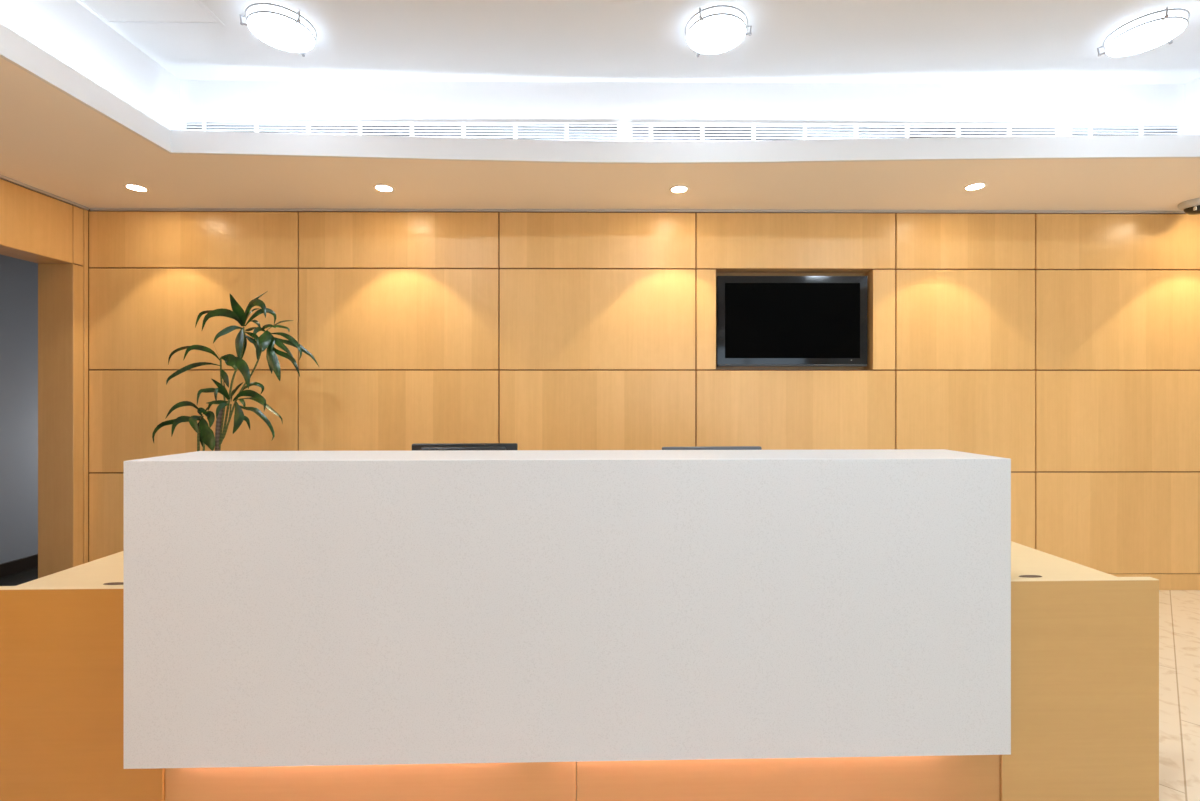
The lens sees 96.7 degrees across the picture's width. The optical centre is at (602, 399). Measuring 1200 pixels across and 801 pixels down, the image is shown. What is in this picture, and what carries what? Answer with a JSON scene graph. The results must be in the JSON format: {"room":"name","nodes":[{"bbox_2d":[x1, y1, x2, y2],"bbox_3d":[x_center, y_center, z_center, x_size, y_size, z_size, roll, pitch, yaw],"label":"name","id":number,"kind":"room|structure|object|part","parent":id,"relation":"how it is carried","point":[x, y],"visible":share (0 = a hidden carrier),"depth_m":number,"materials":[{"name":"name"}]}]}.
{"room":"lobby","nodes":[
{"label":"lobby","id":0,"kind":"room"},
{"bbox_2d":[0,254,37,563],"bbox_3d":[-4.564,-0.014,3.418,0.100,2.700,6.100,0,0,0],"label":"wall","id":1,"kind":"structure","parent":0,"point":[18,277],"depth_m":4.13,"materials":[{"name":"grey paint"}]},
{"bbox_2d":[0,554,37,577],"bbox_3d":[-4.507,1.284,3.419,0.014,0.105,6.100,0,0,0],"label":"baseboard","id":2,"kind":"structure","parent":1,"relation":"attached to","point":[8,568],"depth_m":4.11,"materials":[{"name":"black"}]},
{"bbox_2d":[0,179,87,577],"bbox_3d":[-3.644,0.006,-0.165,0.239,2.660,7.720,0,0,0],"label":"wall","id":3,"kind":"structure","parent":0,"point":[51,233],"depth_m":3.58,"materials":[{"name":"brown wood"}]},
{"bbox_3d":[-3.557,-1.108,2.858,0.014,0.386,1.439,0,0,0],"label":"wood panel","id":4,"kind":"part","parent":3,"relation":"part of","materials":[{"name":"brown wood"}]},
{"bbox_2d":[0,174,88,209],"bbox_3d":[-3.530,-1.315,-0.171,0.022,0.016,7.708,0,0,0],"label":"trim","id":5,"kind":"structure","parent":3,"relation":"attached to","point":[5,178],"depth_m":3.37,"materials":[{"name":"grey"}]},
{"bbox_3d":[-3.562,-1.109,3.618,0.014,0.383,0.069,0,0,0],"label":"wood panel","id":6,"kind":"part","parent":3,"relation":"part of","materials":[{"name":"brown wood"}]},
{"bbox_3d":[-3.562,0.212,3.618,0.014,2.242,0.069,0,0,0],"label":"wood panel","id":7,"kind":"part","parent":3,"relation":"part of","materials":[{"name":"brown wood"}]},
{"bbox_3d":[-3.561,0.016,3.671,0.018,2.640,0.026,0,0,0],"label":"corner trim","id":8,"kind":"part","parent":3,"relation":"part of","materials":[{"name":"brown wood"}]},
{"bbox_2d":[0,57,1199,210],"bbox_3d":[0.636,-1.339,-0.121,8.930,0.030,8.150,0,0,0],"label":"ceiling","id":9,"kind":"structure","parent":0,"point":[51,142],"depth_m":3.25,"materials":[{"name":"white paint"}]},
{"bbox_2d":[123,184,148,191],"bbox_3d":[-2.915,-1.321,3.335,0.124,0.004,0.124,0,0,0],"label":"recessed light","id":10,"kind":"object","parent":9,"relation":"in","point":[133,187],"visible":1,"depth_m":3.33,"materials":[{"name":"white paint"}]},
{"bbox_2d":[373,184,394,192],"bbox_3d":[-1.369,-1.321,3.341,0.124,0.004,0.124,0,0,0],"label":"recessed light","id":11,"kind":"object","parent":9,"relation":"in","point":[379,187],"visible":1,"depth_m":3.34,"materials":[{"name":"white paint"}]},
{"bbox_2d":[669,185,688,193],"bbox_3d":[0.482,-1.321,3.358,0.124,0.004,0.124,0,0,0],"label":"recessed light","id":12,"kind":"object","parent":9,"relation":"in","point":[678,189],"visible":1,"depth_m":3.36,"materials":[{"name":"white paint"}]},
{"bbox_2d":[963,183,986,190],"bbox_3d":[2.315,-1.321,3.316,0.124,0.004,0.124,0,0,0],"label":"recessed light","id":13,"kind":"object","parent":9,"relation":"in","point":[976,186],"visible":1,"depth_m":3.31,"materials":[{"name":"white paint"}]},
{"bbox_2d":[1178,198,1199,214],"bbox_3d":[3.975,-1.281,3.563,0.184,0.086,0.184,0,0,0],"label":"security camera","id":14,"kind":"object","parent":9,"relation":"attached to","point":[1191,207],"visible":1,"depth_m":3.55,"materials":[{"name":"grey plastic"}]},
{"bbox_2d":[0,0,1199,140],"bbox_3d":[0.509,-1.609,0.094,6.010,0.510,6.180,0,0,0],"label":"cove","id":15,"kind":"structure","parent":0,"point":[66,30],"depth_m":3.13,"materials":[{"name":"white paint"}]},
{"bbox_2d":[0,23,170,153],"bbox_3d":[-2.305,-1.379,0.017,0.036,0.119,5.738,0,0,0],"label":"trim","id":16,"kind":"structure","parent":15,"relation":"attached to","point":[15,49],"depth_m":2.34,"materials":[{"name":"white paint"}]},
{"bbox_2d":[184,121,617,140],"bbox_3d":[-1.171,-1.560,3.114,2.527,0.119,0.014,0,0,0],"label":"air vent","id":17,"kind":"object","parent":15,"relation":"in","point":[580,131],"visible":0.55,"depth_m":3.11,"materials":[{"name":"white metal"}]},
{"bbox_2d":[171,130,1199,163],"bbox_3d":[0.490,-1.379,2.938,5.670,0.119,0.140,0,0,0],"label":"trim","id":18,"kind":"structure","parent":15,"relation":"attached to","point":[182,141],"depth_m":2.92,"materials":[{"name":"white paint"}]},
{"bbox_2d":[631,122,1057,140],"bbox_3d":[1.421,-1.560,3.132,2.514,0.119,0.014,0,0,0],"label":"air vent","id":19,"kind":"object","parent":15,"relation":"in","point":[640,131],"visible":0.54,"depth_m":3.13,"materials":[{"name":"white metal"}]},
{"bbox_2d":[1069,124,1180,135],"bbox_3d":[3.078,-1.560,3.144,0.653,0.119,0.014,0,0,0],"label":"air vent","id":20,"kind":"object","parent":15,"relation":"in","point":[1074,129],"visible":0.52,"depth_m":3.14,"materials":[{"name":"white metal"}]},
{"bbox_2d":[0,567,1199,800],"bbox_3d":[0.247,1.386,1.202,9.690,0.100,10.800,0,0,0],"label":"floor","id":21,"kind":"structure","parent":0,"point":[1179,610],"depth_m":2.45,"materials":[{"name":"beige stone"}]},
{"bbox_2d":[152,292,318,450],"bbox_3d":[-2.227,0.343,3.184,1.000,1.984,0.374,0,0,0],"label":"potted plant","id":22,"kind":"object","parent":21,"relation":"on","point":[205,435],"visible":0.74,"depth_m":3.15,"materials":[{"name":"green plant"}]},
{"bbox_2d":[0,541,1158,800],"bbox_3d":[-0.077,0.961,2.088,3.755,0.750,0.798,0,0,-1],"label":"reception desk","id":23,"kind":"object","parent":21,"relation":"on","point":[1085,640],"visible":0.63,"depth_m":1.71,"materials":[{"name":"orange wood"}]},
{"bbox_3d":[-1.656,0.962,1.666,0.577,0.748,0.030,0,0,-1],"label":"panel","id":24,"kind":"part","parent":23,"relation":"part of","materials":[{"name":"orange wood"}]},
{"bbox_3d":[-0.726,0.962,1.692,1.283,0.748,0.023,0,0,-1],"label":"kick panel","id":25,"kind":"part","parent":23,"relation":"part of","materials":[{"name":"brown wood"}]},
{"bbox_2d":[412,443,517,450],"bbox_3d":[-0.558,0.383,2.144,0.424,0.409,0.195,0,0,-2],"label":"computer monitor","id":26,"kind":"object","parent":23,"relation":"on","point":[416,446],"visible":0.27,"depth_m":2.15,"materials":[{"name":"black plastic"}]},
{"bbox_2d":[17,541,1115,585],"bbox_3d":[-0.082,0.607,2.103,3.566,0.038,0.768,0,0,-1],"label":"countertop","id":27,"kind":"structure","parent":23,"relation":"on","point":[1025,560],"depth_m":1.83,"materials":[{"name":"brown wood"}]},
{"bbox_2d":[124,449,1010,768],"bbox_3d":[-0.085,0.644,1.782,2.704,0.921,0.312,0,0,-1],"label":"panel","id":28,"kind":"object","parent":23,"relation":"attached to","point":[282,608],"depth_m":1.63,"materials":[{"name":"white"}]},
{"bbox_2d":[143,449,995,458],"bbox_3d":[-0.086,0.199,1.810,2.704,0.030,0.257,0,0,-1],"label":"countertop","id":29,"kind":"structure","parent":28,"relation":"on","point":[863,452],"depth_m":1.78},
{"bbox_2d":[662,446,761,449],"bbox_3d":[0.443,0.389,2.151,0.404,0.397,0.195,0,0,2],"label":"computer monitor","id":30,"kind":"object","parent":23,"relation":"on","point":[703,447],"visible":0.16,"depth_m":2.16,"materials":[{"name":"grey plastic"}]},
{"bbox_3d":[0.603,0.962,1.723,1.370,0.748,0.023,0,0,-1],"label":"kick panel","id":31,"kind":"part","parent":23,"relation":"part of","materials":[{"name":"brown wood"}]},
{"bbox_3d":[1.549,0.962,1.742,0.521,0.748,0.030,0,0,-1],"label":"panel","id":32,"kind":"part","parent":23,"relation":"part of","materials":[{"name":"brown wood"}]},
{"bbox_2d":[82,0,1199,83],"bbox_3d":[0.509,-1.889,0.094,6.010,0.050,6.180,0,0,0],"label":"ceiling","id":33,"kind":"structure","parent":0,"point":[790,41],"depth_m":2.79,"materials":[{"name":"white paint"}]},
{"bbox_2d":[76,0,224,25],"bbox_3d":[-2.167,-1.862,2.334,0.580,0.004,0.638,0,0,0],"label":"ceiling hatch","id":34,"kind":"object","parent":33,"relation":"attached to","point":[151,12],"visible":1,"depth_m":2.56,"materials":[{"name":"white paint"}]},
{"bbox_2d":[240,2,316,56],"bbox_3d":[-1.590,-1.833,2.649,0.313,0.060,0.329,0,0,0],"label":"ceiling lamp","id":35,"kind":"object","parent":33,"relation":"attached to","point":[281,27],"visible":1,"depth_m":2.59,"materials":[{"name":"silver metal"}]},
{"bbox_2d":[685,4,751,56],"bbox_3d":[0.574,-1.833,2.658,0.329,0.060,0.317,0,0,0],"label":"ceiling lamp","id":36,"kind":"object","parent":33,"relation":"attached to","point":[719,28],"visible":1,"depth_m":2.61,"materials":[{"name":"silver metal"}]},
{"bbox_2d":[1097,6,1189,57],"bbox_3d":[2.726,-1.833,2.668,0.327,0.060,0.319,0,0,0],"label":"ceiling lamp","id":37,"kind":"object","parent":33,"relation":"attached to","point":[1148,31],"visible":1,"depth_m":2.64,"materials":[{"name":"silver metal"}]},
{"bbox_2d":[88,209,1199,573],"bbox_3d":[0.609,0.006,3.772,8.930,2.660,0.115,0,0,0],"label":"wall","id":38,"kind":"structure","parent":0,"point":[1064,347],"depth_m":3.71,"materials":[{"name":"brown wood"}]},
{"bbox_3d":[-2.833,0.866,3.697,1.435,0.707,0.014,0,0,0],"label":"wood panel","id":39,"kind":"part","parent":38,"relation":"part of","materials":[{"name":"brown wood"}]},
{"bbox_3d":[-2.833,-1.107,3.697,1.435,0.385,0.014,0,0,0],"label":"wood panel","id":40,"kind":"part","parent":38,"relation":"part of","materials":[{"name":"brown wood"}]},
{"bbox_3d":[-2.833,-0.557,3.697,1.435,0.696,0.014,0,0,0],"label":"wood panel","id":41,"kind":"part","parent":38,"relation":"part of","materials":[{"name":"brown wood"}]},
{"bbox_3d":[-2.833,0.151,3.697,1.435,0.704,0.014,0,0,0],"label":"wood panel","id":42,"kind":"part","parent":38,"relation":"part of","materials":[{"name":"brown wood"}]},
{"bbox_3d":[-1.416,-1.107,3.707,1.381,0.385,0.014,0,0,0],"label":"wood panel","id":43,"kind":"part","parent":38,"relation":"part of","materials":[{"name":"brown wood"}]},
{"bbox_3d":[-1.416,-0.557,3.707,1.381,0.696,0.014,0,0,0],"label":"wood panel","id":44,"kind":"part","parent":38,"relation":"part of","materials":[{"name":"brown wood"}]},
{"bbox_3d":[-1.416,0.151,3.707,1.381,0.704,0.014,0,0,0],"label":"wood panel","id":45,"kind":"part","parent":38,"relation":"part of","materials":[{"name":"brown wood"}]},
{"bbox_3d":[-0.035,-1.107,3.717,1.362,0.385,0.014,0,0,0],"label":"wood panel","id":46,"kind":"part","parent":38,"relation":"part of","materials":[{"name":"brown wood"}]},
{"bbox_3d":[-0.035,-0.557,3.717,1.362,0.696,0.014,0,0,0],"label":"wood panel","id":47,"kind":"part","parent":38,"relation":"part of","materials":[{"name":"brown wood"}]},
{"bbox_3d":[-0.035,0.151,3.717,1.362,0.704,0.014,0,0,0],"label":"wood panel","id":48,"kind":"part","parent":38,"relation":"part of","materials":[{"name":"brown wood"}]},
{"bbox_2d":[90,208,1185,213],"bbox_3d":[0.665,-1.315,3.722,8.418,0.016,0.012,0,0,0],"label":"trim","id":49,"kind":"structure","parent":38,"relation":"attached to","point":[91,209],"depth_m":3.71,"materials":[{"name":"grey"}]},
{"bbox_3d":[0.722,-0.557,3.722,0.134,0.696,0.014,0,0,0],"label":"wood panel","id":50,"kind":"part","parent":38,"relation":"part of","materials":[{"name":"brown wood"}]},
{"bbox_2d":[716,276,866,366],"bbox_3d":[1.335,-0.551,3.790,1.058,0.635,0.088,0,0,0],"label":"television","id":51,"kind":"object","parent":38,"relation":"attached to","point":[820,321],"visible":1,"depth_m":3.75,"materials":[{"name":"black plastic"}]},
{"bbox_3d":[1.335,-0.241,3.765,1.050,0.014,0.039,0,0,0],"label":"trim","id":52,"kind":"part","parent":51,"relation":"part of","materials":[{"name":"grey plastic"}]},
{"bbox_3d":[1.349,-1.107,3.726,1.389,0.385,0.014,0,0,0],"label":"wood panel","id":53,"kind":"part","parent":38,"relation":"part of","materials":[{"name":"brown wood"}]},
{"bbox_3d":[1.349,0.151,3.726,1.389,0.704,0.014,0,0,0],"label":"wood panel","id":54,"kind":"part","parent":38,"relation":"part of","materials":[{"name":"brown wood"}]},
{"bbox_3d":[1.966,-0.557,3.731,0.156,0.696,0.014,0,0,0],"label":"wood panel","id":55,"kind":"part","parent":38,"relation":"part of","materials":[{"name":"brown wood"}]},
{"bbox_3d":[2.539,-1.107,3.735,0.974,0.385,0.014,0,0,0],"label":"wood panel","id":56,"kind":"part","parent":38,"relation":"part of","materials":[{"name":"brown wood"}]},
{"bbox_3d":[2.539,-0.557,3.735,0.974,0.696,0.014,0,0,0],"label":"wood panel","id":57,"kind":"part","parent":38,"relation":"part of","materials":[{"name":"brown wood"}]},
{"bbox_3d":[2.539,0.151,3.735,0.974,0.704,0.014,0,0,0],"label":"wood panel","id":58,"kind":"part","parent":38,"relation":"part of","materials":[{"name":"brown wood"}]},
{"bbox_3d":[2.539,0.866,3.735,0.974,0.707,0.014,0,0,0],"label":"wood panel","id":59,"kind":"part","parent":38,"relation":"part of","materials":[{"name":"brown wood"}]},
{"bbox_3d":[3.732,-1.107,3.743,1.394,0.385,0.014,0,0,0],"label":"wood panel","id":60,"kind":"part","parent":38,"relation":"part of","materials":[{"name":"brown wood"}]},
{"bbox_3d":[3.732,-0.557,3.743,1.394,0.696,0.014,0,0,0],"label":"wood panel","id":61,"kind":"part","parent":38,"relation":"part of","materials":[{"name":"brown wood"}]},
{"bbox_3d":[3.732,0.151,3.743,1.394,0.704,0.014,0,0,0],"label":"wood panel","id":62,"kind":"part","parent":38,"relation":"part of","materials":[{"name":"brown wood"}]},
{"bbox_3d":[3.732,0.866,3.743,1.394,0.707,0.014,0,0,0],"label":"wood panel","id":63,"kind":"part","parent":38,"relation":"part of","materials":[{"name":"brown wood"}]},
{"bbox_2d":[1111,574,1199,589],"bbox_3d":[0.674,1.280,3.720,8.400,0.112,0.016,0,0,0],"label":"baseboard","id":64,"kind":"structure","parent":38,"relation":"attached to","point":[1166,581],"depth_m":3.74,"materials":[{"name":"brown wood"}]}
]}

